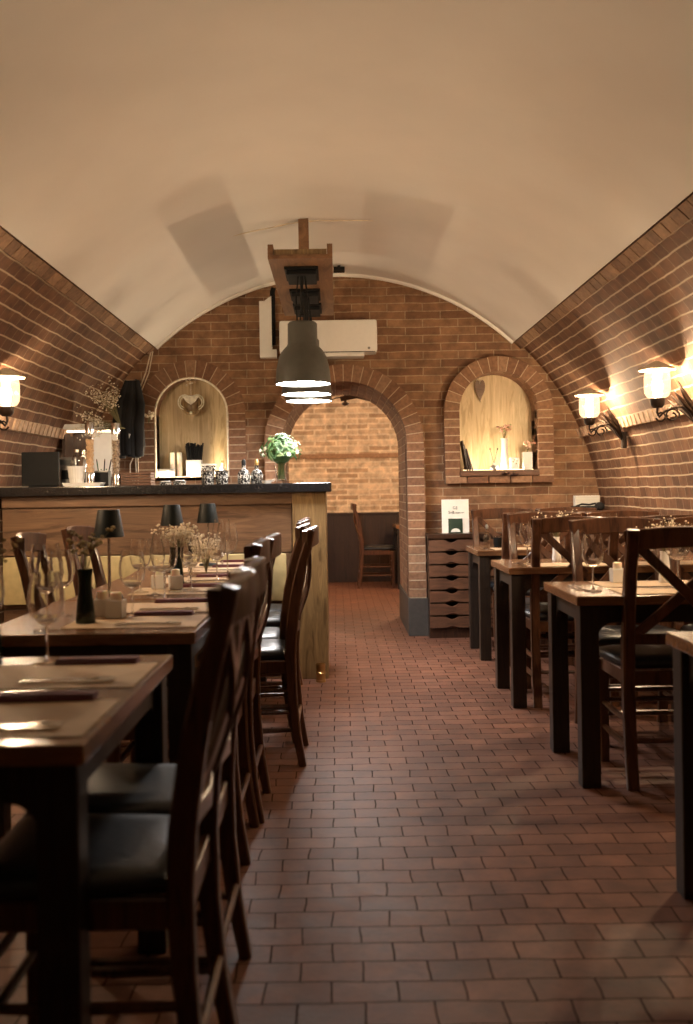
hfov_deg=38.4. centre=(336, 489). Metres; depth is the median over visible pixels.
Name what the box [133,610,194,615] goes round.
napkin
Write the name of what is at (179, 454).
pillar candle
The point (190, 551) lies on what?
bowl
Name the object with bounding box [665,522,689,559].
bowl
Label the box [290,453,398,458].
trim
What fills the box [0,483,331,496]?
countertop
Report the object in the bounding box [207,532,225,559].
bowl
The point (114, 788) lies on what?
dining chair
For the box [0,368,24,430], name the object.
wall sconce
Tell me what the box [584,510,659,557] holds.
dining chair
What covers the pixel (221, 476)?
tumbler
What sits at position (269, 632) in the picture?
dining chair
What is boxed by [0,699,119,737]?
placemat
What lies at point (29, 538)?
dining chair
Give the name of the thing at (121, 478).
menu board
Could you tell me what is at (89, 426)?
grinder
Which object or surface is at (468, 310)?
trim
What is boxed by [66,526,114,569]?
dried flowers
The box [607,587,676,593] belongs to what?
placemat
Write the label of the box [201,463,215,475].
lidded box
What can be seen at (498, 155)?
ceiling
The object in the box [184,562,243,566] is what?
placemat
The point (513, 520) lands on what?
dining chair
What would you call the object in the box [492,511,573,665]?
dining chair
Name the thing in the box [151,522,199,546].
dried flowers
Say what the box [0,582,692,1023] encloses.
floor
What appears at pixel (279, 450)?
bouquet
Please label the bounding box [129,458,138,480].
cable loop
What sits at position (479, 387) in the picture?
heart ornament
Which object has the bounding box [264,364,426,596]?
trim
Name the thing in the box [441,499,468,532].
menu sign
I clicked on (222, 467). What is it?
bottle
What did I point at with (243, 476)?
bottle
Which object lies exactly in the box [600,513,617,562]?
wine glass
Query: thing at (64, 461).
card reader
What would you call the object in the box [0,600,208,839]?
dining table
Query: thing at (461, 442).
picture frame
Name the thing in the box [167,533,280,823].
dining chair
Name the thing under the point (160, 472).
roll
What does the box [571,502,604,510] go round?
bag
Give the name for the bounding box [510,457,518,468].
candle holder
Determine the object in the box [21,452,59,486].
screen
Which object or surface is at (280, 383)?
diffuser
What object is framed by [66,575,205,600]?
dining table
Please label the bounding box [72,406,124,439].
bunch
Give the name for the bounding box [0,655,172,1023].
dining table
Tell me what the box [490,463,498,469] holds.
bottle
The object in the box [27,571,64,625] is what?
bowl
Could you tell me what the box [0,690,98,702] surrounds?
napkin
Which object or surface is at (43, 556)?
bowl
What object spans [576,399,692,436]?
trim
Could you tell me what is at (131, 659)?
napkin
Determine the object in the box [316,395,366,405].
chandelier
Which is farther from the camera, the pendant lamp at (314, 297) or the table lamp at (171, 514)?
the pendant lamp at (314, 297)
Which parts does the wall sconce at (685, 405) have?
bulb, glass globe, scroll arm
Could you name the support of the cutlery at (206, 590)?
on the placemat at (150, 591)
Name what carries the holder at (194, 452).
on the trim at (194, 477)
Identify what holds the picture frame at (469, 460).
on the window sill
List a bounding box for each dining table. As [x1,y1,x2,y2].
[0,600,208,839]
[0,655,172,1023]
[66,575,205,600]
[145,561,266,681]
[392,523,399,588]
[466,544,623,660]
[491,557,692,707]
[544,580,692,787]
[666,631,692,899]
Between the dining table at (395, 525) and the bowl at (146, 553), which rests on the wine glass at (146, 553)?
the bowl at (146, 553)
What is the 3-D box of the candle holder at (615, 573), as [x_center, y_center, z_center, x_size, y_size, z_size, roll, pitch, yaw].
[1.206,0.355,4.280,0.056,0.088,0.056,-1,0,0]
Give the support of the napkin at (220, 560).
on the dining table at (147, 572)
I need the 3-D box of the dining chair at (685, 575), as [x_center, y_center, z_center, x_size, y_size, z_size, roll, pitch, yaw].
[1.740,0.626,5.364,0.465,0.999,0.516,-1,0,0]
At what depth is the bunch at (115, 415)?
6.92 m
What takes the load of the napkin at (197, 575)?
on the dining table at (117, 585)
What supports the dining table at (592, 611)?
on the floor
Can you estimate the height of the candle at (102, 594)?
0.056 m
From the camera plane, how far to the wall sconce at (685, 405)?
5.31 m
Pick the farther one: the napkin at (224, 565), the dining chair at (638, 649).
the napkin at (224, 565)
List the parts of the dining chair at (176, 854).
leg, seat, seat frame, post, rail, post, crest rail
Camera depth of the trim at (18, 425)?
6.32 m
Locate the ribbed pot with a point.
(76, 474)
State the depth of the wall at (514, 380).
8.06 m
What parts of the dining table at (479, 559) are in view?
leg, leg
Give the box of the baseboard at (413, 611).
[399,584,427,635]
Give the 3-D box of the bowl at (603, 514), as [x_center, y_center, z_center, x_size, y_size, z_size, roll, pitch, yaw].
[1.483,0.205,5.420,0.105,0.155,0.105,-1,0,0]
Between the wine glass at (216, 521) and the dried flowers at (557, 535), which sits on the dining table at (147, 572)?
the wine glass at (216, 521)
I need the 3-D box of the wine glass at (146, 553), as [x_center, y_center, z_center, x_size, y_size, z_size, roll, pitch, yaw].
[-0.745,0.316,4.060,0.089,0.225,0.089,-1,0,0]
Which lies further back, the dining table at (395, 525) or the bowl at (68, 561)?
the dining table at (395, 525)
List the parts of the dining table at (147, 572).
leg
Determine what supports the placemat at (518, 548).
on the dining table at (479, 559)
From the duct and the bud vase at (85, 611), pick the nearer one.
the bud vase at (85, 611)
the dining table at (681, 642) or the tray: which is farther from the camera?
the tray
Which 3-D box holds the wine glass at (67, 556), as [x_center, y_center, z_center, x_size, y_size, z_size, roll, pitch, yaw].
[-0.945,0.319,3.420,0.089,0.225,0.089,-1,0,0]
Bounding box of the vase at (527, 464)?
[522,452,532,469]
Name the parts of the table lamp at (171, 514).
lamp shade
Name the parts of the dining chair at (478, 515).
post, seat, crest rail, leg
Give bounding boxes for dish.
[262,478,274,483]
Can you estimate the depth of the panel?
8.12 m
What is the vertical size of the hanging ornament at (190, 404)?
0.312 m
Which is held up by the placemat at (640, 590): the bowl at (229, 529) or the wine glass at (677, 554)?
the wine glass at (677, 554)
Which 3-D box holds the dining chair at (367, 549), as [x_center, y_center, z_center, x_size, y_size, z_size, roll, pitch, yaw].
[0.424,0.647,11.750,0.516,0.999,0.394,-1,0,0]
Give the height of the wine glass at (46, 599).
0.225 m
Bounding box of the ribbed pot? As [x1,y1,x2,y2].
[67,466,85,482]
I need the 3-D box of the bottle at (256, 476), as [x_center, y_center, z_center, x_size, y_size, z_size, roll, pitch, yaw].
[-0.512,-0.117,6.350,0.080,0.156,0.080,-1,0,33]
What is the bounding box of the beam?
[235,218,370,315]
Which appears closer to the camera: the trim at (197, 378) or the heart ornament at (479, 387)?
the trim at (197, 378)
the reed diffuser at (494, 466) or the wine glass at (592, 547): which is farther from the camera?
the reed diffuser at (494, 466)
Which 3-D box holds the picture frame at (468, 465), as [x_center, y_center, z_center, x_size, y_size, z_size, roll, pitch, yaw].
[1.028,-0.257,7.940,0.055,0.206,0.160,-1,0,0]
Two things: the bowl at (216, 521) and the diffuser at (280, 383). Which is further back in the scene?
the diffuser at (280, 383)
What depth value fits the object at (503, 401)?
8.12 m
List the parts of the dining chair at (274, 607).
seat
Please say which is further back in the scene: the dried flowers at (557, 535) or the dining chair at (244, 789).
the dried flowers at (557, 535)
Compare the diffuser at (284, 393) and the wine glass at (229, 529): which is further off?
the diffuser at (284, 393)
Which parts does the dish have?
dish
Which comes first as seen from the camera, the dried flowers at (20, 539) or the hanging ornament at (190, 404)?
the dried flowers at (20, 539)
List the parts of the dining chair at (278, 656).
seat, seat frame, post, post, crest rail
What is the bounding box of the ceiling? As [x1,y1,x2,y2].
[0,0,692,346]
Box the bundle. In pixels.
[112,379,144,458]
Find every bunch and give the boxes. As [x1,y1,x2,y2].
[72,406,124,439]
[84,376,120,425]
[496,424,511,437]
[523,439,535,451]
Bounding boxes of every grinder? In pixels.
[85,422,94,482]
[111,423,120,485]
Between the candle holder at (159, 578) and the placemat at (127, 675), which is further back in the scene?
the candle holder at (159, 578)
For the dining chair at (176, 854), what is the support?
on the floor
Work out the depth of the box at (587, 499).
7.74 m
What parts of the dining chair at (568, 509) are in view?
crest rail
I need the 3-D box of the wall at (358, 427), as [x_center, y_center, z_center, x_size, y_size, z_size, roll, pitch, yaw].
[0.100,-0.012,12.500,3.300,2.320,0.100,-1,0,0]
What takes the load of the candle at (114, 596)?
on the candle holder at (116, 607)
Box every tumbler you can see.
[201,471,213,484]
[215,470,228,483]
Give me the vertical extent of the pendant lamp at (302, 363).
0.671 m
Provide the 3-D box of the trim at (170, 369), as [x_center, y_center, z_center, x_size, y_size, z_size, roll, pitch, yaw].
[-1.155,-0.568,8.002,0.865,0.925,0.228,-1,0,0]
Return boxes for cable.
[141,351,152,389]
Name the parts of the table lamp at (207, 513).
lamp shade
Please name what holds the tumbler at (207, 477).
on the bar counter at (257, 511)
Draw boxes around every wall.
[0,226,152,623]
[100,277,598,605]
[156,373,534,468]
[288,397,398,512]
[517,192,692,556]
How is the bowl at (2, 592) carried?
on the wine glass at (2, 592)
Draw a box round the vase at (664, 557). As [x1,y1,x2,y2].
[658,551,669,582]
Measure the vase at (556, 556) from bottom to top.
0.135 m
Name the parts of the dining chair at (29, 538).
post, crest rail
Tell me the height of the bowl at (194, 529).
0.131 m
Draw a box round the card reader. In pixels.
[59,457,76,486]
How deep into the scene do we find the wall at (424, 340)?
7.90 m
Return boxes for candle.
[97,590,108,598]
[110,592,121,600]
[170,451,174,468]
[171,569,179,575]
[177,451,181,476]
[613,562,621,568]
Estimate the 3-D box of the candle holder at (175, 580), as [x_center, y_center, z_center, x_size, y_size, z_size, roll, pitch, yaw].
[-0.694,0.384,4.280,0.056,0.088,0.056,-1,0,-17]
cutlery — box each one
[0,721,62,729]
[19,676,115,682]
[114,621,181,624]
[139,607,198,609]
[168,590,206,592]
[187,579,227,580]
[566,584,585,589]
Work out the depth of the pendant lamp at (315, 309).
6.90 m
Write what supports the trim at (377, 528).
attached to the wall at (358, 427)
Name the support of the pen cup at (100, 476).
on the bar counter at (257, 511)
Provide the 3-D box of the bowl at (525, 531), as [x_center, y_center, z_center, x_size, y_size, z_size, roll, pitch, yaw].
[1.024,0.241,5.360,0.089,0.131,0.089,-1,0,0]
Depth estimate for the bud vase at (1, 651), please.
2.52 m
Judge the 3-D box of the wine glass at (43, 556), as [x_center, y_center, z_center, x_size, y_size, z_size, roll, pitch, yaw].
[-0.890,0.298,3.050,0.105,0.266,0.105,-1,0,0]
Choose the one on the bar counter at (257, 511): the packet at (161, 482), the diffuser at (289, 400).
the packet at (161, 482)
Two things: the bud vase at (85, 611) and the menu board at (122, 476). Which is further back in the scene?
the menu board at (122, 476)
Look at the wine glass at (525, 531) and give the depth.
5.33 m
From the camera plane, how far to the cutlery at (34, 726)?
1.76 m
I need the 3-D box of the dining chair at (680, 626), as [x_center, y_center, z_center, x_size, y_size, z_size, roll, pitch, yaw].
[1.840,0.625,4.656,0.465,0.999,0.516,-1,0,0]
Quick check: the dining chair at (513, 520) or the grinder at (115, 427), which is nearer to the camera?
the dining chair at (513, 520)
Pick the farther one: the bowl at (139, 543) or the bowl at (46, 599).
the bowl at (139, 543)
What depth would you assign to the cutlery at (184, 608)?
3.52 m
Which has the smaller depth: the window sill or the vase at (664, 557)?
the vase at (664, 557)
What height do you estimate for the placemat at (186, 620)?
0.002 m
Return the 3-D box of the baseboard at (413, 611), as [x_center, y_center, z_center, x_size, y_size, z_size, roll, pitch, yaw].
[0.637,0.993,8.350,0.153,0.295,1.160,-1,0,0]
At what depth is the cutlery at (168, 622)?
3.13 m
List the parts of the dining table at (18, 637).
leg, leg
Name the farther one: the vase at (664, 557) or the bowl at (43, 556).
the vase at (664, 557)
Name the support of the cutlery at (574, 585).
on the dining table at (592, 611)
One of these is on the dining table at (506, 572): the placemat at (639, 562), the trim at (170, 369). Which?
the placemat at (639, 562)
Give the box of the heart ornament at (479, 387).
[475,380,484,400]
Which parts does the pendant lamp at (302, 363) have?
cord, lamp shade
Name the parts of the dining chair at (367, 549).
crest rail, post, post, seat frame, seat, leg, leg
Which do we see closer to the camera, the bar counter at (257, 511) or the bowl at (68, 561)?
the bowl at (68, 561)
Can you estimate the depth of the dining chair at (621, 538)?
6.36 m
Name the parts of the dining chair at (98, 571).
post, crest rail, post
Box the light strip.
[463,469,523,470]
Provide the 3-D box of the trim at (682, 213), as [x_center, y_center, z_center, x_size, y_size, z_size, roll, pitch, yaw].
[1.447,-1.159,2.650,0.083,0.083,10.500,-1,0,0]
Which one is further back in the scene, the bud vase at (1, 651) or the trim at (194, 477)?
the trim at (194, 477)
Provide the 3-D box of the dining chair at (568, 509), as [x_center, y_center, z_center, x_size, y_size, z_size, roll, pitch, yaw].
[1.720,0.626,7.236,0.465,0.999,0.516,-1,0,0]
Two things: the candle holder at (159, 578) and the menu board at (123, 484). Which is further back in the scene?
the menu board at (123, 484)
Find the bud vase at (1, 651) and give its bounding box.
[0,633,2,660]
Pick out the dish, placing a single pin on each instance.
(263, 481)
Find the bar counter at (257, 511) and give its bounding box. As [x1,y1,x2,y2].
[0,483,331,678]
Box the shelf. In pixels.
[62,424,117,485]
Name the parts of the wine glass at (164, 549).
stem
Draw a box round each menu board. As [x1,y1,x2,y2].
[120,472,154,474]
[121,475,153,477]
[121,478,154,479]
[121,480,154,482]
[121,483,154,485]
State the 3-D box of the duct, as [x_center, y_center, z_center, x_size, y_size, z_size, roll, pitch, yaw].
[-0.542,-1.320,7.850,0.131,0.556,0.100,-1,0,0]
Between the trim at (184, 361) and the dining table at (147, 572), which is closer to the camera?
the dining table at (147, 572)
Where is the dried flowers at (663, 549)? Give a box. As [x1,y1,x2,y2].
[636,516,688,550]
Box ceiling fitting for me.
[334,265,344,272]
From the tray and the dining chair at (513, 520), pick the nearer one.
the dining chair at (513, 520)
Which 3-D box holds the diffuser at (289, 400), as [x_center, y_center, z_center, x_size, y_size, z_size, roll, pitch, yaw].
[-0.197,-0.625,6.930,0.310,0.006,0.310,-1,0,0]
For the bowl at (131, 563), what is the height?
0.131 m
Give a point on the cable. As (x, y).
(152, 351)
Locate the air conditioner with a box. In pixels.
[279,319,376,358]
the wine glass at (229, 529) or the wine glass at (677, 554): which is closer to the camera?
the wine glass at (677, 554)
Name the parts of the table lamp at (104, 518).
lamp shade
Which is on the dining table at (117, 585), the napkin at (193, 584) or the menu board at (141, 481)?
the napkin at (193, 584)
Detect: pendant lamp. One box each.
[275,266,330,386]
[282,288,331,396]
[285,303,331,403]
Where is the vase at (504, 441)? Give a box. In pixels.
[500,438,508,468]
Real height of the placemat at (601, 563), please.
0.002 m
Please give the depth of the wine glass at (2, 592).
2.40 m
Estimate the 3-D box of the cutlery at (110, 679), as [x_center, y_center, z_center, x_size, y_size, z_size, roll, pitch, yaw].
[-0.594,0.420,2.201,0.210,0.006,0.041,-1,0,0]
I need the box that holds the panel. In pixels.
[159,380,229,477]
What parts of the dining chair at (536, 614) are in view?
leg, post, rail, seat, crest rail, seat frame, post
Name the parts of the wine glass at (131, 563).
stem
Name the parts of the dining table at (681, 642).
leg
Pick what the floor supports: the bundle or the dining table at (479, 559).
the dining table at (479, 559)
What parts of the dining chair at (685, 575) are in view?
seat frame, crest rail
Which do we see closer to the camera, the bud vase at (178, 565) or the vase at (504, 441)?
the bud vase at (178, 565)
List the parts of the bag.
handle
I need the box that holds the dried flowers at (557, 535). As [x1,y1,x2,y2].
[532,509,576,536]
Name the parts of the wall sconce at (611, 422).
bulb, scroll arm, wall plate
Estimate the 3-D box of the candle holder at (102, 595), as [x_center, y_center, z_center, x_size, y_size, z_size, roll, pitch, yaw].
[-0.794,0.386,3.380,0.056,0.088,0.056,-1,0,-11]
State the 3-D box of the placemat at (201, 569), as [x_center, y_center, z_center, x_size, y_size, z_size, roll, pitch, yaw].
[-0.648,0.426,5.340,0.420,0.002,0.300,-1,0,0]
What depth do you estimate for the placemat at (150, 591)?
4.20 m
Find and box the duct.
[259,287,276,358]
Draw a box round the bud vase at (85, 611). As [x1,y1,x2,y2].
[75,569,95,623]
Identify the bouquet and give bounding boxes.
[260,433,301,479]
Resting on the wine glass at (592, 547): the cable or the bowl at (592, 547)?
the bowl at (592, 547)
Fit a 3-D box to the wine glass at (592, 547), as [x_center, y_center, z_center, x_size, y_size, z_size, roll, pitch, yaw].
[1.015,0.288,3.950,0.089,0.225,0.089,-1,0,0]
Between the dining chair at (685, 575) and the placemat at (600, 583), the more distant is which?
the dining chair at (685, 575)
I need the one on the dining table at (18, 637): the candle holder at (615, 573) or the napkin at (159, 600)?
the napkin at (159, 600)
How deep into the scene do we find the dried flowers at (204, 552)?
4.97 m
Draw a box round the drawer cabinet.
[425,532,501,637]
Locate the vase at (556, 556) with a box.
[552,537,560,560]
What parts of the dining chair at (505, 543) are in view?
leg, post, seat, crest rail, post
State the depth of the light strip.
7.91 m
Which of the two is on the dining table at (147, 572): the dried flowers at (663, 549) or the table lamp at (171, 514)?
the table lamp at (171, 514)
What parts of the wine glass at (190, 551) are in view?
stem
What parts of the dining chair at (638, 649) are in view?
leg, post, seat, seat frame, rail, crest rail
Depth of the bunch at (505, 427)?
7.92 m
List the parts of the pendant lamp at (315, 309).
lamp shade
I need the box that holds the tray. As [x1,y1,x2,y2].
[62,482,104,486]
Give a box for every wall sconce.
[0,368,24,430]
[574,388,626,447]
[638,361,692,421]
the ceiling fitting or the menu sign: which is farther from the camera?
the menu sign
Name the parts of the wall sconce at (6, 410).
scroll arm, bulb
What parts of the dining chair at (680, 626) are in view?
post, crest rail, seat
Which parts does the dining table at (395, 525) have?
leg, leg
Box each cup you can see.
[94,471,110,485]
[186,460,201,475]
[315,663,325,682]
[493,536,501,546]
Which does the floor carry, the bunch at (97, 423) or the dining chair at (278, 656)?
the dining chair at (278, 656)
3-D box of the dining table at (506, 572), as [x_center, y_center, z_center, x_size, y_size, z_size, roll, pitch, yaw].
[1.480,0.761,5.465,1.165,0.732,0.610,-1,0,0]
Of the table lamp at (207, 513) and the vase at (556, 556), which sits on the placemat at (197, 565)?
the table lamp at (207, 513)
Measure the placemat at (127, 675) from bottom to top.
0.002 m
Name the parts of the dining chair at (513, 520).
post, leg, seat, crest rail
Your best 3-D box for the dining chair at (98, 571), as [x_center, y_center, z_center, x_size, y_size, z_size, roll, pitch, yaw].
[-1.036,0.670,4.843,0.516,0.999,0.394,-1,0,3]
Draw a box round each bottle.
[219,461,224,469]
[237,459,249,483]
[250,459,262,483]
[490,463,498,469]
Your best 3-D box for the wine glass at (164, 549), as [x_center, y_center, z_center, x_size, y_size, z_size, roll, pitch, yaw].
[-0.655,0.294,3.780,0.105,0.266,0.105,-1,0,0]
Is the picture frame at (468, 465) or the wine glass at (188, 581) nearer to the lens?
the wine glass at (188, 581)
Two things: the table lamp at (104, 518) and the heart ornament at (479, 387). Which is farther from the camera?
the heart ornament at (479, 387)
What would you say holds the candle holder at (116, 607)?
on the placemat at (186, 620)
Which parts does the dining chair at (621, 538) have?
crest rail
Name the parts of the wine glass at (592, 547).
stem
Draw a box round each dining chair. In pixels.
[0,568,254,1023]
[10,532,129,747]
[23,556,266,1023]
[61,526,106,595]
[106,538,269,865]
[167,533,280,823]
[197,526,318,766]
[260,519,309,697]
[260,523,310,742]
[270,517,309,684]
[350,503,395,588]
[471,508,545,649]
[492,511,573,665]
[506,512,581,688]
[526,516,619,707]
[535,507,596,543]
[568,517,678,723]
[578,510,646,556]
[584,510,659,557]
[599,526,692,790]
[617,515,692,705]
[664,516,692,721]
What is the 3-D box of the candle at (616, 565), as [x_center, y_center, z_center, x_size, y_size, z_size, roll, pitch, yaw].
[1.206,0.339,4.280,0.038,0.056,0.038,-1,0,0]
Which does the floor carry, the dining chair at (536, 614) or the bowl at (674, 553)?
the dining chair at (536, 614)
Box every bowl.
[0,566,4,609]
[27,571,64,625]
[28,543,63,578]
[61,549,74,587]
[119,549,144,587]
[130,538,147,567]
[143,540,156,571]
[150,532,177,572]
[180,537,200,567]
[193,528,200,535]
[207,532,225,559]
[212,519,228,531]
[217,522,237,553]
[519,522,531,546]
[581,534,603,566]
[600,513,617,540]
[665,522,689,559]
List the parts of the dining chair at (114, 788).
seat, seat frame, rail, post, post, crest rail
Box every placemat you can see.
[0,662,157,688]
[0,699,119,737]
[60,614,207,628]
[127,602,206,612]
[128,587,211,594]
[150,577,226,583]
[183,567,237,571]
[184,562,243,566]
[491,547,530,549]
[523,562,607,566]
[591,580,687,586]
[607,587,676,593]
[638,561,692,564]
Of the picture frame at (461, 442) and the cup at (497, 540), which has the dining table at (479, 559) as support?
the cup at (497, 540)
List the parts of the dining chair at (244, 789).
leg, leg, seat, seat frame, post, post, crest rail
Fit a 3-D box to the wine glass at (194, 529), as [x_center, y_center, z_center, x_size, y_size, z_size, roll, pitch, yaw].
[-0.760,0.316,5.260,0.089,0.225,0.089,-1,0,0]
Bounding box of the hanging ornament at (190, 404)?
[178,379,203,414]
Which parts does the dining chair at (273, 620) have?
seat, crest rail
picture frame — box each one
[460,441,467,470]
[464,445,470,469]
[466,449,472,469]
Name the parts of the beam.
hanging post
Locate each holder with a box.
[94,590,109,616]
[105,592,126,618]
[151,571,165,588]
[168,569,182,589]
[185,442,203,475]
[609,562,622,582]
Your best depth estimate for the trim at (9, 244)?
5.37 m
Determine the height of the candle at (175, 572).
0.056 m
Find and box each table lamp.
[93,510,124,597]
[160,505,182,571]
[197,503,217,565]
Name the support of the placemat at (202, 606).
on the dining table at (18, 637)
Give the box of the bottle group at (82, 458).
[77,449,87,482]
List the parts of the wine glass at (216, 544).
stem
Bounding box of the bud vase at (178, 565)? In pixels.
[173,547,183,583]
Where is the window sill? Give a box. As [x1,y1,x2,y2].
[460,469,539,475]
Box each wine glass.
[0,566,4,666]
[27,571,64,665]
[28,543,63,631]
[60,549,74,616]
[119,549,144,616]
[130,538,147,592]
[143,540,162,595]
[150,532,177,602]
[179,533,195,582]
[180,537,200,589]
[191,528,200,570]
[207,532,225,579]
[212,519,228,567]
[217,522,237,577]
[519,522,531,564]
[581,534,603,591]
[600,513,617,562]
[665,522,689,587]
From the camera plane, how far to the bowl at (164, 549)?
3.74 m
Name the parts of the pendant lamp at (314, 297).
cord, lamp shade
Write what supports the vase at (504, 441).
on the window sill
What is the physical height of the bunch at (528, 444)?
0.110 m
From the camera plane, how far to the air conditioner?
7.70 m
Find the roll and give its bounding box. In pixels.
[157,469,175,477]
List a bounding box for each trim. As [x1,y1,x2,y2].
[0,227,154,354]
[0,415,72,439]
[137,360,246,476]
[139,361,245,477]
[154,377,228,477]
[156,274,513,348]
[156,477,228,480]
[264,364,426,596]
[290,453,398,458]
[327,512,399,581]
[443,356,554,483]
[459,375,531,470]
[515,194,692,348]
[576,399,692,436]
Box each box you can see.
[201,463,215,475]
[573,495,599,505]
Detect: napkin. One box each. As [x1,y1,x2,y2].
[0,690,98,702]
[54,655,139,664]
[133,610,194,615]
[155,598,206,602]
[183,583,220,586]
[196,574,226,576]
[212,564,243,567]
[220,560,243,562]
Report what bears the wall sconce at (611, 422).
attached to the wall at (643, 316)
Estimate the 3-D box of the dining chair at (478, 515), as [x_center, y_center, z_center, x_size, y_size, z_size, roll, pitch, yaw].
[1.240,0.634,7.236,0.465,0.999,0.516,-1,0,0]
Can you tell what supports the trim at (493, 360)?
attached to the wall at (424, 340)
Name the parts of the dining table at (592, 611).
leg, leg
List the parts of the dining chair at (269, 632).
seat, post, crest rail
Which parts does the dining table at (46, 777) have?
leg, leg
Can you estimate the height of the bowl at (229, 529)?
0.155 m
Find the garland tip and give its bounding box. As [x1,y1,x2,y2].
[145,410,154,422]
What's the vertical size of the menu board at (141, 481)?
0.014 m
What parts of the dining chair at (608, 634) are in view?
post, crest rail, seat, post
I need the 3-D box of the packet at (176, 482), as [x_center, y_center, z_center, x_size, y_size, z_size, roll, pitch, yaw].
[-0.991,-0.047,6.280,0.075,0.031,0.060,-1,0,0]
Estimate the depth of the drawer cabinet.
7.62 m
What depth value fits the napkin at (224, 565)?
5.48 m
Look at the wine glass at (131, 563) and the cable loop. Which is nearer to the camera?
the wine glass at (131, 563)
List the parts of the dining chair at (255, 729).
seat frame, rail, post, post, crest rail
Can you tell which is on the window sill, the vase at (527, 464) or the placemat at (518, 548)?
the vase at (527, 464)
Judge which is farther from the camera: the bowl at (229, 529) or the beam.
the beam
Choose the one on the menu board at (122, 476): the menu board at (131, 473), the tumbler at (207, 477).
the menu board at (131, 473)
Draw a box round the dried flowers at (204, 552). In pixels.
[191,530,210,573]
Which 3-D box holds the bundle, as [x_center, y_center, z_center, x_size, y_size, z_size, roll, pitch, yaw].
[-1.634,-0.558,7.738,0.246,0.628,0.233,-1,0,-25]
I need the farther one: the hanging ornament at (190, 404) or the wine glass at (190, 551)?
the hanging ornament at (190, 404)
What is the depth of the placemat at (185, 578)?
4.74 m
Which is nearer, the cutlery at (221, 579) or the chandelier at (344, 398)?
the cutlery at (221, 579)
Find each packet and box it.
[160,481,171,484]
[173,480,185,484]
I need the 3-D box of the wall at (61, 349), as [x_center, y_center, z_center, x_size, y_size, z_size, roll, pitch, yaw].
[-1.836,-0.043,2.650,0.830,2.443,10.500,-1,0,0]
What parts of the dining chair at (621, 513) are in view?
crest rail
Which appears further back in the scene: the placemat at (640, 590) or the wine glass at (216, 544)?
the wine glass at (216, 544)
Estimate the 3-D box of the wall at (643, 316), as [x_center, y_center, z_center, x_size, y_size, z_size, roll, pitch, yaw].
[1.833,-0.100,2.650,0.830,2.443,10.500,-1,0,0]
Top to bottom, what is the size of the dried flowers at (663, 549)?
0.156 m
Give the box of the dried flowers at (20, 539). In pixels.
[0,537,22,562]
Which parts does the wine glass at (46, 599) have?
stem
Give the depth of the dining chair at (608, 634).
4.83 m
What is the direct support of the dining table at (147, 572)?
on the floor
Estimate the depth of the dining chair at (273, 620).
5.18 m
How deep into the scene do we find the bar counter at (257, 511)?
6.08 m
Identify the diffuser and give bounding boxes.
[278,381,328,385]
[283,392,328,395]
[288,399,329,402]
[489,448,498,469]
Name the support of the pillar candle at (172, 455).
on the trim at (194, 477)
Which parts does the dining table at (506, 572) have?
leg, leg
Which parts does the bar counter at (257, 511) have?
padded panel, rail, panel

